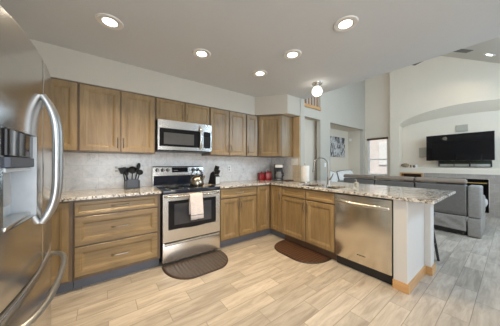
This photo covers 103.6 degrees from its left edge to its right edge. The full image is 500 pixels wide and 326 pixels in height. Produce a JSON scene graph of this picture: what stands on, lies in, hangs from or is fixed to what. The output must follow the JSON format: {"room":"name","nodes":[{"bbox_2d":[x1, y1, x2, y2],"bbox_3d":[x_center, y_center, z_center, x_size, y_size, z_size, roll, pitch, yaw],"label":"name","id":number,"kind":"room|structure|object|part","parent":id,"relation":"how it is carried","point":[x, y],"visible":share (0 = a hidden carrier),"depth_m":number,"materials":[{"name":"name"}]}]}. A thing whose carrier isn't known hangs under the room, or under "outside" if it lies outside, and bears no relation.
{"room":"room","nodes":[
{"label":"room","id":0,"kind":"room"},
{"bbox_2d":[30,39,299,117],"bbox_3d":[-0.916,-1.046,2.776,4.020,0.332,0.790,0,0,-37],"label":"soffit","id":1,"kind":"structure","parent":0,"point":[61,63],"depth_m":2.56,"materials":[{"name":"white paint"}]},
{"bbox_2d":[62,152,292,190],"bbox_3d":[-0.967,0.082,2.838,4.020,0.506,0.620,0,0,-37],"label":"backsplash","id":2,"kind":"structure","parent":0,"point":[81,171],"depth_m":2.81,"materials":[{"name":"tile"}]},
{"bbox_2d":[78,80,364,190],"bbox_3d":[0.647,-1.542,4.512,8.800,5.600,0.120,0,0,-37],"label":"wall","id":3,"kind":"structure","parent":0,"point":[344,106],"depth_m":5.92,"materials":[{"name":"white paint"}]},
{"bbox_2d":[51,77,79,152],"bbox_3d":[-2.125,-0.504,2.140,0.403,0.754,0.331,0,0,-37],"label":"upper cabinet","id":4,"kind":"object","parent":3,"relation":"attached to","point":[64,92],"visible":0.4,"depth_m":2.09,"materials":[{"name":"brown wood"}]},
{"bbox_2d":[113,165,118,173],"bbox_3d":[-1.771,0.083,2.603,0.070,0.115,0.008,0,0,-37],"label":"wall outlet","id":5,"kind":"object","parent":3,"relation":"attached to","point":[115,167],"visible":0.99,"depth_m":2.60,"materials":[{"name":"white plastic"}]},
{"bbox_2d":[78,83,154,154],"bbox_3d":[-1.643,-0.502,2.481,0.769,0.754,0.361,0,0,-37],"label":"upper cabinet","id":6,"kind":"object","parent":3,"relation":"attached to","point":[114,121],"visible":1,"depth_m":2.33,"materials":[{"name":"brown wood"}]},
{"bbox_3d":[-1.711,-0.498,2.255,0.370,0.728,0.019,0,0,-37],"label":"door","id":7,"kind":"part","parent":6,"relation":"part of","materials":[{"name":"brown wood"}]},
{"bbox_3d":[-1.406,-0.497,2.482,0.370,0.728,0.019,0,0,-37],"label":"door","id":8,"kind":"part","parent":6,"relation":"part of","materials":[{"name":"brown wood"}]},
{"bbox_2d":[155,97,208,124],"bbox_3d":[-1.023,-0.727,2.946,0.772,0.300,0.361,0,0,-37],"label":"upper cabinet","id":9,"kind":"object","parent":3,"relation":"attached to","point":[166,109],"visible":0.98,"depth_m":2.80,"materials":[{"name":"brown wood"}]},
{"bbox_3d":[-1.092,-0.723,2.718,0.370,0.274,0.019,0,0,-37],"label":"door","id":10,"kind":"part","parent":9,"relation":"part of","materials":[{"name":"brown wood"}]},
{"bbox_2d":[155,119,210,153],"bbox_3d":[-0.995,-0.366,2.909,0.757,0.414,0.447,0,0,-37],"label":"microwave","id":11,"kind":"object","parent":9,"relation":"attached to","point":[171,136],"visible":0.99,"depth_m":2.73,"materials":[{"name":"silver metal"}]},
{"bbox_3d":[-0.956,-0.343,2.742,0.576,0.242,0.030,0,0,-37],"label":"door glass","id":12,"kind":"part","parent":11,"relation":"part of","materials":[{"name":"black glass"}]},
{"bbox_3d":[-0.721,-0.371,2.870,0.028,0.341,0.056,0,0,-37],"label":"handle","id":13,"kind":"part","parent":11,"relation":"part of","materials":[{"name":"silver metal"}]},
{"bbox_3d":[-0.658,-0.372,2.966,0.148,0.396,0.037,0,0,-37],"label":"control panel","id":14,"kind":"part","parent":11,"relation":"part of","materials":[{"name":"metal"}]},
{"bbox_3d":[-0.786,-0.722,2.946,0.370,0.274,0.019,0,0,-37],"label":"door","id":15,"kind":"part","parent":9,"relation":"part of","materials":[{"name":"brown wood"}]},
{"bbox_2d":[202,107,245,156],"bbox_3d":[-0.432,-0.497,3.385,0.694,0.754,0.361,0,0,-37],"label":"upper cabinet","id":16,"kind":"object","parent":3,"relation":"attached to","point":[228,128],"visible":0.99,"depth_m":3.24,"materials":[{"name":"brown wood"}]},
{"bbox_3d":[-0.487,-0.493,3.168,0.328,0.728,0.019,0,0,-37],"label":"door","id":17,"kind":"part","parent":16,"relation":"part of","materials":[{"name":"brown wood"}]},
{"bbox_3d":[-0.211,-0.492,3.374,0.336,0.728,0.019,0,0,-37],"label":"door","id":18,"kind":"part","parent":16,"relation":"part of","materials":[{"name":"brown wood"}]},
{"bbox_2d":[241,114,256,156],"bbox_3d":[-0.051,-0.496,3.670,0.250,0.754,0.361,0,0,-37],"label":"upper cabinet","id":19,"kind":"object","parent":3,"relation":"attached to","point":[251,120],"visible":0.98,"depth_m":3.56,"materials":[{"name":"brown wood"}]},
{"bbox_3d":[0.037,-0.491,3.559,0.241,0.728,0.019,0,0,-37],"label":"door","id":20,"kind":"part","parent":19,"relation":"part of","materials":[{"name":"brown wood"}]},
{"bbox_2d":[305,96,320,110],"bbox_3d":[1.536,-1.895,5.171,0.890,0.928,0.170,0,0,-37],"label":"stair railing","id":21,"kind":"object","parent":3,"relation":"attached to","point":[314,100],"visible":0.19,"depth_m":5.25,"materials":[{"name":"brown wood"}]},
{"bbox_3d":[1.536,-1.472,5.169,0.890,0.083,0.170,0,0,-37],"label":"rail","id":22,"kind":"part","parent":21,"relation":"part of","materials":[{"name":"brown wood"}]},
{"bbox_2d":[0,0,499,98],"bbox_3d":[0.531,-1.282,0.855,4.240,0.120,5.600,0,0,-37],"label":"ceiling","id":23,"kind":"structure","parent":0,"point":[242,38],"depth_m":1.85,"materials":[{"name":"white paint"}]},
{"bbox_2d":[95,13,123,29],"bbox_3d":[-1.205,-1.211,1.693,0.200,0.011,0.200,0,0,-37],"label":"recessed light","id":24,"kind":"object","parent":23,"relation":"in","point":[109,21],"visible":1,"depth_m":1.68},
{"bbox_2d":[193,48,210,58],"bbox_3d":[-0.534,-1.208,2.182,0.200,0.011,0.200,0,0,-37],"label":"recessed light","id":25,"kind":"object","parent":23,"relation":"in","point":[200,53],"visible":1,"depth_m":2.17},
{"bbox_2d":[253,70,266,76],"bbox_3d":[0.135,-1.206,2.656,0.200,0.011,0.200,0,0,-37],"label":"recessed light","id":26,"kind":"object","parent":23,"relation":"in","point":[258,73],"visible":1,"depth_m":2.64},
{"bbox_2d":[284,49,301,59],"bbox_3d":[0.476,-1.208,2.199,0.200,0.011,0.200,0,0,-37],"label":"recessed light","id":27,"kind":"object","parent":23,"relation":"in","point":[292,54],"visible":1,"depth_m":2.18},
{"bbox_2d":[312,81,322,96],"bbox_3d":[1.020,-1.112,2.991,0.160,0.195,0.160,0,0,-37],"label":"globe ceiling light","id":28,"kind":"object","parent":23,"relation":"attached to","point":[317,91],"visible":1,"depth_m":2.95,"materials":[{"name":"white glass"}]},
{"bbox_3d":[1.020,-1.088,2.991,0.148,0.148,0.148,0,0,-37],"label":"globe","id":29,"kind":"part","parent":28,"relation":"part of"},
{"bbox_3d":[1.020,-1.204,2.992,0.160,0.011,0.160,0,0,-37],"label":"canopy plate","id":30,"kind":"part","parent":28,"relation":"part of","materials":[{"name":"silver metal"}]},
{"bbox_2d":[333,15,358,31],"bbox_3d":[0.835,-1.210,1.718,0.200,0.011,0.200,0,0,-37],"label":"recessed light","id":31,"kind":"object","parent":23,"relation":"in","point":[345,23],"visible":1,"depth_m":1.70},
{"bbox_2d":[51,216,499,325],"bbox_3d":[2.161,1.282,3.431,9.950,0.060,7.800,0,0,-37],"label":"floor","id":32,"kind":"structure","parent":0,"point":[259,285],"depth_m":1.86,"materials":[{"name":"brown wood"}]},
{"bbox_2d":[0,4,66,325],"bbox_3d":[-1.302,0.364,0.727,0.898,1.748,0.880,0,0,-37],"label":"refrigerator","id":33,"kind":"object","parent":32,"relation":"on","point":[31,131],"visible":1,"depth_m":0.79,"materials":[{"name":"silver metal"}]},
{"bbox_3d":[-0.898,-0.069,0.738,0.061,0.090,0.272,0,0,-37],"label":"display panel","id":34,"kind":"part","parent":33,"relation":"part of","materials":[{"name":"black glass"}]},
{"bbox_3d":[-0.896,-0.002,0.739,0.065,0.036,0.272,0,0,-37],"label":"button panel","id":35,"kind":"part","parent":33,"relation":"part of","materials":[{"name":"grey plastic"}]},
{"bbox_3d":[-0.910,-0.013,0.746,0.098,0.993,0.438,0,0,-37],"label":"door","id":36,"kind":"part","parent":33,"relation":"part of","materials":[{"name":"metal"}]},
{"bbox_3d":[-1.042,0.820,0.919,0.098,0.638,0.880,0,0,-37],"label":"freezer drawer","id":37,"kind":"part","parent":33,"relation":"part of","materials":[{"name":"metal"}]},
{"bbox_3d":[-0.986,0.567,0.962,0.107,0.026,0.790,0,0,-37],"label":"handle","id":38,"kind":"part","parent":33,"relation":"part of","materials":[{"name":"silver metal"}]},
{"bbox_3d":[-1.174,-0.012,1.100,0.098,0.993,0.438,0,0,-37],"label":"door","id":39,"kind":"part","parent":33,"relation":"part of","materials":[{"name":"metal"}]},
{"bbox_3d":[-0.953,-0.019,0.934,0.076,0.610,0.024,0,0,-37],"label":"handle","id":40,"kind":"part","parent":33,"relation":"part of","materials":[{"name":"silver metal"}]},
{"bbox_3d":[-1.006,-0.019,1.006,0.076,0.610,0.024,0,0,-37],"label":"handle","id":41,"kind":"part","parent":33,"relation":"part of","materials":[{"name":"silver metal"}]},
{"bbox_2d":[51,201,73,293],"bbox_3d":[-2.127,0.803,1.953,0.603,0.882,0.636,0,0,-37],"label":"base cabinet","id":42,"kind":"object","parent":32,"relation":"on","point":[62,218],"visible":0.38,"depth_m":1.85,"materials":[{"name":"wood"}]},
{"bbox_2d":[73,194,159,288],"bbox_3d":[-1.562,0.805,2.356,0.779,0.882,0.666,0,0,-37],"label":"base cabinet","id":43,"kind":"object","parent":32,"relation":"on","point":[113,237],"visible":0.99,"depth_m":2.08,"materials":[{"name":"wood"}]},
{"bbox_2d":[60,186,161,201],"bbox_3d":[-1.898,0.346,2.107,1.634,0.030,0.649,0,0,-37],"label":"countertop","id":44,"kind":"structure","parent":43,"relation":"on","point":[146,190],"depth_m":2.19,"materials":[{"name":"stone"}]},
{"bbox_2d":[124,179,139,188],"bbox_3d":[-1.563,0.273,2.608,0.170,0.122,0.114,0,0,-37],"label":"utensil caddy","id":45,"kind":"object","parent":44,"relation":"on","point":[130,183],"visible":0.97,"depth_m":2.56,"materials":[{"name":"black plastic"}]},
{"bbox_2d":[118,167,125,180],"bbox_3d":[-1.649,0.187,2.550,0.022,0.275,0.106,0,0,41],"label":"spatula","id":46,"kind":"object","parent":45,"relation":"in","point":[122,170],"visible":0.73,"depth_m":2.55,"materials":[{"name":"black plastic"}]},
{"bbox_2d":[128,166,136,178],"bbox_3d":[-1.548,0.182,2.587,0.100,0.285,0.068,0,0,-37],"label":"ladle","id":47,"kind":"object","parent":45,"relation":"in","point":[132,169],"visible":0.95,"depth_m":2.58,"materials":[{"name":"black plastic"}]},
{"bbox_3d":[-1.530,0.267,2.564,0.120,0.112,0.004,0,0,-37],"label":"plate","id":48,"kind":"part","parent":45,"relation":"part of","materials":[{"name":"grey metal"}]},
{"bbox_2d":[135,163,140,178],"bbox_3d":[-1.531,0.162,2.660,0.088,0.327,0.016,0,0,-37],"label":"spoon","id":49,"kind":"object","parent":45,"relation":"in","point":[138,164],"visible":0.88,"depth_m":2.66,"materials":[{"name":"black plastic"}]},
{"bbox_2d":[136,170,142,178],"bbox_3d":[-1.493,0.207,2.648,0.096,0.238,0.022,0,0,-27],"label":"slotted spoon","id":50,"kind":"object","parent":45,"relation":"in","point":[139,172],"visible":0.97,"depth_m":2.64,"materials":[{"name":"black plastic"}]},
{"bbox_3d":[-1.396,0.965,2.113,0.735,0.281,0.019,0,0,-37],"label":"drawer","id":51,"kind":"part","parent":43,"relation":"part of","materials":[{"name":"brown wood"}]},
{"bbox_3d":[-1.396,0.670,2.115,0.735,0.277,0.019,0,0,-37],"label":"drawer","id":52,"kind":"part","parent":43,"relation":"part of","materials":[{"name":"brown wood"}]},
{"bbox_3d":[-1.396,0.449,2.116,0.735,0.132,0.019,0,0,-37],"label":"drawer","id":53,"kind":"part","parent":43,"relation":"part of","materials":[{"name":"brown wood"}]},
{"bbox_2d":[152,166,219,264],"bbox_3d":[-0.902,0.649,2.785,0.762,1.200,0.717,0,0,-37],"label":"range oven","id":54,"kind":"object","parent":32,"relation":"on","point":[181,237],"visible":0.88,"depth_m":2.55,"materials":[{"name":"silver metal"}]},
{"bbox_2d":[153,184,219,194],"bbox_3d":[-0.897,0.354,2.780,0.762,0.046,0.585,0,0,-37],"label":"cooktop","id":55,"kind":"object","parent":54,"relation":"in","point":[171,189],"depth_m":2.62,"materials":[{"name":"black glass"}]},
{"bbox_3d":[-0.740,1.081,2.564,0.754,0.233,0.042,0,0,-37],"label":"storage drawer","id":56,"kind":"part","parent":54,"relation":"part of","materials":[{"name":"metal"}]},
{"bbox_3d":[-0.740,0.667,2.566,0.754,0.576,0.042,0,0,-37],"label":"oven door","id":57,"kind":"part","parent":54,"relation":"part of","materials":[{"name":"metal"}]},
{"bbox_3d":[-0.711,0.405,2.529,0.725,0.026,0.076,0,0,-37],"label":"handle","id":58,"kind":"part","parent":54,"relation":"part of","materials":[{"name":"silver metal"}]},
{"bbox_2d":[189,193,203,219],"bbox_3d":[-0.682,0.551,2.511,0.178,0.329,0.052,0,0,-37],"label":"hand towel","id":59,"kind":"object","parent":54,"relation":"hanging from","point":[196,210],"visible":1,"depth_m":2.49,"materials":[{"name":"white fabric"}]},
{"bbox_2d":[190,169,204,186],"bbox_3d":[-0.765,0.208,2.826,0.194,0.242,0.194,0,0,9],"label":"tea kettle","id":60,"kind":"object","parent":54,"relation":"on","point":[196,180],"visible":1,"depth_m":2.76,"materials":[{"name":"metal"}]},
{"bbox_2d":[161,250,227,279],"bbox_3d":[-0.603,1.238,2.395,0.790,0.016,0.445,0,0,-37],"label":"kitchen mat","id":61,"kind":"object","parent":32,"relation":"on","point":[195,267],"visible":1,"depth_m":2.34,"materials":[{"name":"fabric"}]},
{"bbox_2d":[220,186,255,246],"bbox_3d":[-0.343,0.810,3.265,0.687,0.882,0.666,0,0,-37],"label":"base cabinet","id":62,"kind":"object","parent":32,"relation":"on","point":[237,204],"visible":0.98,"depth_m":3.01,"materials":[{"name":"wood"}]},
{"bbox_3d":[-0.301,0.829,2.930,0.312,0.590,0.019,0,0,-37],"label":"door","id":63,"kind":"part","parent":62,"relation":"part of","materials":[{"name":"brown wood"}]},
{"bbox_3d":[-0.162,0.451,3.037,0.660,0.127,0.019,0,0,-37],"label":"drawer","id":64,"kind":"part","parent":62,"relation":"part of","materials":[{"name":"brown wood"}]},
{"bbox_3d":[-0.032,0.830,3.131,0.337,0.590,0.019,0,0,-37],"label":"door","id":65,"kind":"part","parent":62,"relation":"part of","materials":[{"name":"brown wood"}]},
{"bbox_2d":[254,184,284,238],"bbox_3d":[0.364,0.812,3.642,0.891,0.882,0.908,0,0,-37],"label":"base cabinet","id":66,"kind":"object","parent":32,"relation":"on","point":[268,197],"visible":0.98,"depth_m":3.32,"materials":[{"name":"wood"}]},
{"bbox_3d":[0.223,0.758,3.322,0.262,0.737,0.019,0,0,-37],"label":"door","id":67,"kind":"part","parent":66,"relation":"part of","materials":[{"name":"brown wood"}]},
{"bbox_3d":[0.437,0.758,3.293,0.019,0.737,0.252,0,0,-37],"label":"door","id":68,"kind":"part","parent":66,"relation":"part of","materials":[{"name":"brown wood"}]},
{"bbox_2d":[204,179,455,203],"bbox_3d":[0.818,0.350,2.831,2.037,0.030,2.737,0,0,-37],"label":"countertop","id":69,"kind":"structure","parent":66,"relation":"on","point":[420,195],"depth_m":2.47,"materials":[{"name":"stone"}]},
{"bbox_2d":[208,171,219,184],"bbox_3d":[-0.576,0.234,3.157,0.164,0.205,0.104,0,0,33],"label":"knife block","id":70,"kind":"object","parent":69,"relation":"on","point":[214,179],"visible":0.92,"depth_m":3.10,"materials":[{"name":"black plastic"}]},
{"bbox_2d":[258,172,264,179],"bbox_3d":[0.230,0.257,3.948,0.114,0.167,0.124,0,0,-19],"label":"canister","id":71,"kind":"object","parent":69,"relation":"on","point":[261,176],"visible":0.99,"depth_m":3.90,"materials":[{"name":"red ceramic"}]},
{"bbox_2d":[265,170,270,179],"bbox_3d":[0.360,0.242,3.940,0.120,0.197,0.130,0,0,-7],"label":"canister","id":72,"kind":"object","parent":69,"relation":"on","point":[267,173],"visible":0.94,"depth_m":3.89,"materials":[{"name":"red ceramic"}]},
{"bbox_2d":[274,164,283,180],"bbox_3d":[0.571,0.183,3.870,0.185,0.315,0.232,0,0,5],"label":"coffee maker","id":73,"kind":"object","parent":69,"relation":"on","point":[278,168],"visible":1,"depth_m":3.79,"materials":[{"name":"black plastic"}]},
{"bbox_3d":[0.571,0.203,3.949,0.170,0.205,0.075,0,0,5],"label":"water tank","id":74,"kind":"part","parent":73,"relation":"part of","materials":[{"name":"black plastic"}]},
{"bbox_2d":[300,163,309,182],"bbox_3d":[0.966,0.170,3.450,0.164,0.336,0.164,0,0,-37],"label":"paper towel holder","id":75,"kind":"object","parent":69,"relation":"on","point":[304,169],"visible":0.99,"depth_m":3.38,"materials":[{"name":"white paper"}]},
{"bbox_2d":[312,157,332,184],"bbox_3d":[1.129,0.121,3.077,0.315,0.431,0.103,0,0,4],"label":"kitchen faucet","id":76,"kind":"object","parent":69,"relation":"on","point":[328,177],"visible":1,"depth_m":3.07,"materials":[{"name":"silver metal"}]},
{"bbox_3d":[1.111,0.066,3.073,0.271,0.321,0.025,0,0,-10],"label":"spout","id":77,"kind":"part","parent":76,"relation":"part of","materials":[{"name":"silver metal"}]},
{"bbox_2d":[274,239,331,263],"bbox_3d":[0.655,1.240,2.757,0.420,0.016,0.820,0,0,-37],"label":"kitchen mat","id":78,"kind":"object","parent":32,"relation":"on","point":[299,253],"visible":1,"depth_m":2.68,"materials":[{"name":"brown fabric"}]},
{"bbox_2d":[282,186,336,260],"bbox_3d":[1.011,0.809,2.989,0.635,0.882,0.909,0,0,-37],"label":"base cabinet","id":79,"kind":"object","parent":32,"relation":"on","point":[308,215],"visible":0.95,"depth_m":2.75,"materials":[{"name":"brown wood"}]},
{"bbox_3d":[0.658,0.451,2.998,0.019,0.127,0.453,0,0,-37],"label":"false drawer","id":80,"kind":"part","parent":79,"relation":"part of","materials":[{"name":"brown wood"}]},
{"bbox_3d":[0.658,0.830,2.997,0.019,0.590,0.453,0,0,-37],"label":"door","id":81,"kind":"part","parent":79,"relation":"part of","materials":[{"name":"brown wood"}]},
{"bbox_3d":[0.929,0.449,2.635,0.019,0.127,0.426,0,0,-37],"label":"false drawer","id":82,"kind":"part","parent":79,"relation":"part of","materials":[{"name":"brown wood"}]},
{"bbox_3d":[0.929,0.828,2.633,0.019,0.590,0.426,0,0,-37],"label":"door","id":83,"kind":"part","parent":79,"relation":"part of","materials":[{"name":"brown wood"}]},
{"bbox_2d":[335,193,392,284],"bbox_3d":[1.448,0.810,2.365,0.652,0.872,0.606,0,0,-37],"label":"dishwasher","id":84,"kind":"object","parent":32,"relation":"on","point":[363,224],"visible":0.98,"depth_m":2.16,"materials":[{"name":"silver metal"}]},
{"bbox_3d":[1.213,0.461,2.191,0.066,0.042,0.560,0,0,-37],"label":"handle","id":85,"kind":"part","parent":84,"relation":"part of","materials":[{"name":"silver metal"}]},
{"bbox_2d":[337,174,487,237],"bbox_3d":[3.532,0.764,4.566,1.238,0.963,2.495,0,0,-37],"label":"reclining sofa","id":86,"kind":"object","parent":32,"relation":"on","point":[451,212],"visible":0.46,"depth_m":3.50,"materials":[{"name":"grey fabric"}]},
{"bbox_3d":[2.736,0.647,4.868,0.307,0.545,0.708,0,0,-37],"label":"panel","id":87,"kind":"part","parent":86,"relation":"part of","materials":[{"name":"grey fabric"}]},
{"bbox_3d":[3.170,0.644,4.287,0.307,0.545,0.698,0,0,-37],"label":"panel","id":88,"kind":"part","parent":86,"relation":"part of","materials":[{"name":"grey fabric"}]},
{"bbox_3d":[3.598,0.641,3.714,0.307,0.545,0.688,0,0,-37],"label":"panel","id":89,"kind":"part","parent":86,"relation":"part of","materials":[{"name":"grey fabric"}]},
{"bbox_3d":[4.072,0.659,3.528,0.815,0.537,0.155,0,0,-37],"label":"arm","id":90,"kind":"part","parent":86,"relation":"part of","materials":[{"name":"grey fabric"}]},
{"bbox_3d":[4.072,1.087,3.526,0.815,0.306,0.155,0,0,-37],"label":"arm","id":91,"kind":"part","parent":86,"relation":"part of","materials":[{"name":"grey fabric"}]},
{"bbox_2d":[434,212,439,260],"bbox_3d":[2.159,0.921,2.558,0.364,0.657,0.398,0,0,-37],"label":"bar stool","id":92,"kind":"object","parent":32,"relation":"on","point":[435,242],"visible":0.09,"depth_m":2.50,"materials":[{"name":"black metal"}]},
{"bbox_3d":[2.360,0.947,2.521,0.118,0.604,0.028,0,0,14],"label":"leg","id":93,"kind":"part","parent":92,"relation":"part of","materials":[{"name":"black plastic"}]},
{"bbox_3d":[3.093,0.837,6.406,1.980,0.860,0.810,0,0,-37],"label":"sofa","id":94,"kind":"object","parent":32,"relation":"on","visible":0},
{"bbox_2d":[330,171,337,181],"bbox_3d":[2.494,0.470,5.930,0.480,0.496,0.242,0,0,-37],"label":"throw cushion","id":95,"kind":"object","parent":94,"relation":"on","point":[334,178],"visible":0.41,"depth_m":5.86,"materials":[{"name":"white fabric"}]},
{"bbox_2d":[337,170,352,179],"bbox_3d":[3.147,0.468,6.417,1.003,0.479,0.240,0,0,-37],"label":"throw cushion","id":96,"kind":"object","parent":94,"relation":"on","point":[340,174],"visible":0.38,"depth_m":6.22,"materials":[{"name":"white fabric"}]},
{"bbox_2d":[299,98,304,180],"bbox_3d":[0.746,0.025,4.004,0.120,2.460,0.800,0,0,-37],"label":"wall","id":97,"kind":"structure","parent":0,"point":[302,101],"depth_m":3.68,"materials":[{"name":"white paint"}]},
{"bbox_2d":[256,115,299,157],"bbox_3d":[0.436,-0.495,3.773,0.654,0.754,0.777,0,0,-37],"label":"upper cabinet","id":98,"kind":"object","parent":97,"relation":"attached to","point":[277,135],"visible":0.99,"depth_m":3.61,"materials":[{"name":"brown wood"}]},
{"bbox_3d":[0.365,-0.491,3.595,0.399,0.728,0.019,0,0,8],"label":"door","id":99,"kind":"part","parent":98,"relation":"part of","materials":[{"name":"brown wood"}]},
{"bbox_3d":[0.703,-0.492,3.672,0.310,0.742,0.004,0,0,-37],"label":"panel","id":100,"kind":"part","parent":98,"relation":"part of","materials":[{"name":"brown wood"}]},
{"bbox_2d":[291,159,297,164],"bbox_3d":[0.848,-0.021,3.737,0.010,0.125,0.165,0,0,-37],"label":"light switch","id":101,"kind":"object","parent":97,"relation":"attached to","point":[293,161],"visible":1,"depth_m":3.74,"materials":[{"name":"white plastic"}]},
{"bbox_2d":[293,157,299,180],"bbox_3d":[0.876,0.110,3.720,0.012,0.458,0.170,0,0,-37],"label":"trim","id":102,"kind":"structure","parent":97,"relation":"attached to","point":[296,168],"depth_m":3.71,"materials":[{"name":"beige wood"}]},
{"bbox_2d":[305,118,316,180],"bbox_3d":[1.197,-0.024,5.177,2.185,2.570,0.100,0,0,-37],"label":"wall","id":103,"kind":"structure","parent":0,"point":[310,125],"depth_m":5.50,"materials":[{"name":"grey paint"}]},
{"bbox_2d":[330,124,359,174],"bbox_3d":[2.933,-0.011,6.609,2.300,2.560,0.520,0,0,-37],"label":"wall","id":104,"kind":"structure","parent":0,"point":[351,161],"depth_m":7.12,"materials":[{"name":"beige paint"}]},
{"bbox_2d":[330,136,344,156],"bbox_3d":[3.060,-0.560,6.884,0.950,0.690,0.034,0,0,-37],"label":"abstract painting","id":105,"kind":"object","parent":104,"relation":"attached to","point":[337,144],"visible":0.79,"depth_m":6.85,"materials":[{"name":"fabric"}]},
{"bbox_2d":[365,72,389,179],"bbox_3d":[4.427,-1.531,6.696,0.130,5.600,0.900,0,0,-37],"label":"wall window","id":106,"kind":"structure","parent":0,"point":[377,89],"depth_m":6.70,"materials":[{"name":"beige paint"}]},
{"bbox_2d":[367,137,387,140],"bbox_3d":[4.343,-0.824,6.708,0.065,0.065,0.635,0,0,-37],"label":"blind headrail","id":107,"kind":"object","parent":106,"relation":"attached to","point":[381,138],"visible":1,"depth_m":6.67,"materials":[{"name":"brown metal"}]},
{"bbox_2d":[368,139,387,174],"bbox_3d":[4.391,-0.226,6.741,0.045,1.270,0.605,0,0,-37],"label":"window","id":108,"kind":"structure","parent":106,"relation":"attached to","point":[377,149],"depth_m":6.73,"materials":[{"name":"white glass"}]},
{"bbox_2d":[393,200,433,283],"bbox_3d":[1.289,0.807,2.776,0.735,0.884,1.809,0,0,-37],"label":"wall","id":109,"kind":"structure","parent":0,"point":[413,222],"depth_m":1.97,"materials":[{"name":"white paint"}]},
{"bbox_2d":[393,263,435,294],"bbox_3d":[1.292,1.204,2.769,0.761,0.088,1.823,0,0,-37],"label":"baseboard","id":110,"kind":"structure","parent":109,"relation":"attached to","point":[403,287],"depth_m":1.96,"materials":[{"name":"brown wood"}]},
{"bbox_2d":[390,56,499,212],"bbox_3d":[5.635,-1.540,4.893,0.350,5.600,3.565,0,0,-37],"label":"wall","id":111,"kind":"structure","parent":0,"point":[430,97],"depth_m":5.38,"materials":[{"name":"beige paint"}]},
{"bbox_2d":[400,172,422,181],"bbox_3d":[4.842,0.467,5.866,0.285,0.365,0.540,0,0,-37],"label":"cubby","id":112,"kind":"object","parent":111,"relation":"attached to","point":[404,174],"visible":0.26,"depth_m":5.92,"materials":[{"name":"brown wood"}]},
{"bbox_2d":[419,147,425,156],"bbox_3d":[5.097,-0.313,5.792,0.027,0.285,0.190,0,0,-37],"label":"wall speaker","id":113,"kind":"object","parent":111,"relation":"attached to","point":[422,151],"visible":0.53,"depth_m":5.79,"materials":[{"name":"grey plastic"}]},
{"bbox_2d":[426,131,494,160],"bbox_3d":[5.421,-0.407,5.121,0.303,0.685,1.205,0,0,-37],"label":"television","id":114,"kind":"object","parent":111,"relation":"attached to","point":[474,145],"visible":1,"depth_m":4.97,"materials":[{"name":"black plastic"}]},
{"bbox_2d":[423,173,499,217],"bbox_3d":[5.541,0.766,4.702,0.015,0.985,2.130,0,0,-37],"label":"trim","id":115,"kind":"structure","parent":111,"relation":"attached to","point":[494,180],"depth_m":4.59,"materials":[{"name":"grey tile"}]},
{"bbox_2d":[456,124,467,131],"bbox_3d":[5.566,-0.914,5.166,0.027,0.180,0.220,0,0,-37],"label":"wall speaker","id":116,"kind":"object","parent":111,"relation":"attached to","point":[459,128],"visible":1,"depth_m":5.16,"materials":[{"name":"white plastic"}]},
{"bbox_2d":[436,178,488,212],"bbox_3d":[5.442,0.785,5.058,0.308,0.780,0.910,0,0,-37],"label":"fireplace insert","id":117,"kind":"object","parent":111,"relation":"in","point":[484,182],"visible":0.28,"depth_m":4.82,"materials":[{"name":"black metal"}]},
{"bbox_2d":[438,160,491,166],"bbox_3d":[5.575,0.016,5.136,0.044,0.160,0.950,0,0,-37],"label":"soundbar","id":118,"kind":"object","parent":111,"relation":"attached to","point":[469,163],"visible":0.91,"depth_m":5.08,"materials":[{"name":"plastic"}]},
{"bbox_3d":[5.391,-0.015,5.389,0.018,0.082,0.275,0,0,-37],"label":"pane","id":119,"kind":"part","parent":118,"relation":"part of","materials":[{"name":"green glass"}]},
{"bbox_3d":[5.558,-0.016,5.165,0.018,0.082,0.265,0,0,-37],"label":"pane","id":120,"kind":"part","parent":118,"relation":"part of","materials":[{"name":"green glass"}]},
{"bbox_3d":[5.558,0.058,5.165,0.018,0.063,0.265,0,0,-37],"label":"pane","id":121,"kind":"part","parent":118,"relation":"part of","materials":[{"name":"clear glass"}]},
{"bbox_3d":[5.750,-0.017,4.909,0.018,0.082,0.325,0,0,-37],"label":"pane","id":122,"kind":"part","parent":118,"relation":"part of","materials":[{"name":"green glass"}]},
{"bbox_3d":[5.750,0.056,4.908,0.018,0.063,0.325,0,0,-37],"label":"pane","id":123,"kind":"part","parent":118,"relation":"part of","materials":[{"name":"clear glass"}]},
{"bbox_2d":[441,37,499,62],"bbox_3d":[3.650,-2.825,3.940,4.680,2.848,4.400,0,0,-37],"label":"vault","id":124,"kind":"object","parent":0,"point":[492,46],"depth_m":4.32,"materials":[{"name":"white paint"}]},
{"bbox_2d":[413,49,472,65],"bbox_3d":[4.039,-2.518,4.112,1.038,0.397,1.038,0,0,37],"label":"ceiling fan","id":125,"kind":"object","parent":124,"relation":"hanging from","point":[460,50],"visible":0.06,"depth_m":4.20,"materials":[{"name":"brown metal"}]},
{"bbox_3d":[4.470,-2.383,4.174,0.470,0.023,0.130,0,0,-8],"label":"blade","id":126,"kind":"part","parent":125,"relation":"part of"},
{"bbox_2d":[483,53,495,56],"bbox_3d":[5.198,-2.350,4.270,0.199,0.110,0.170,0,0,-41],"label":"recessed light","id":127,"kind":"object","parent":124,"relation":"attached to","point":[485,54],"visible":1,"depth_m":4.26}
]}

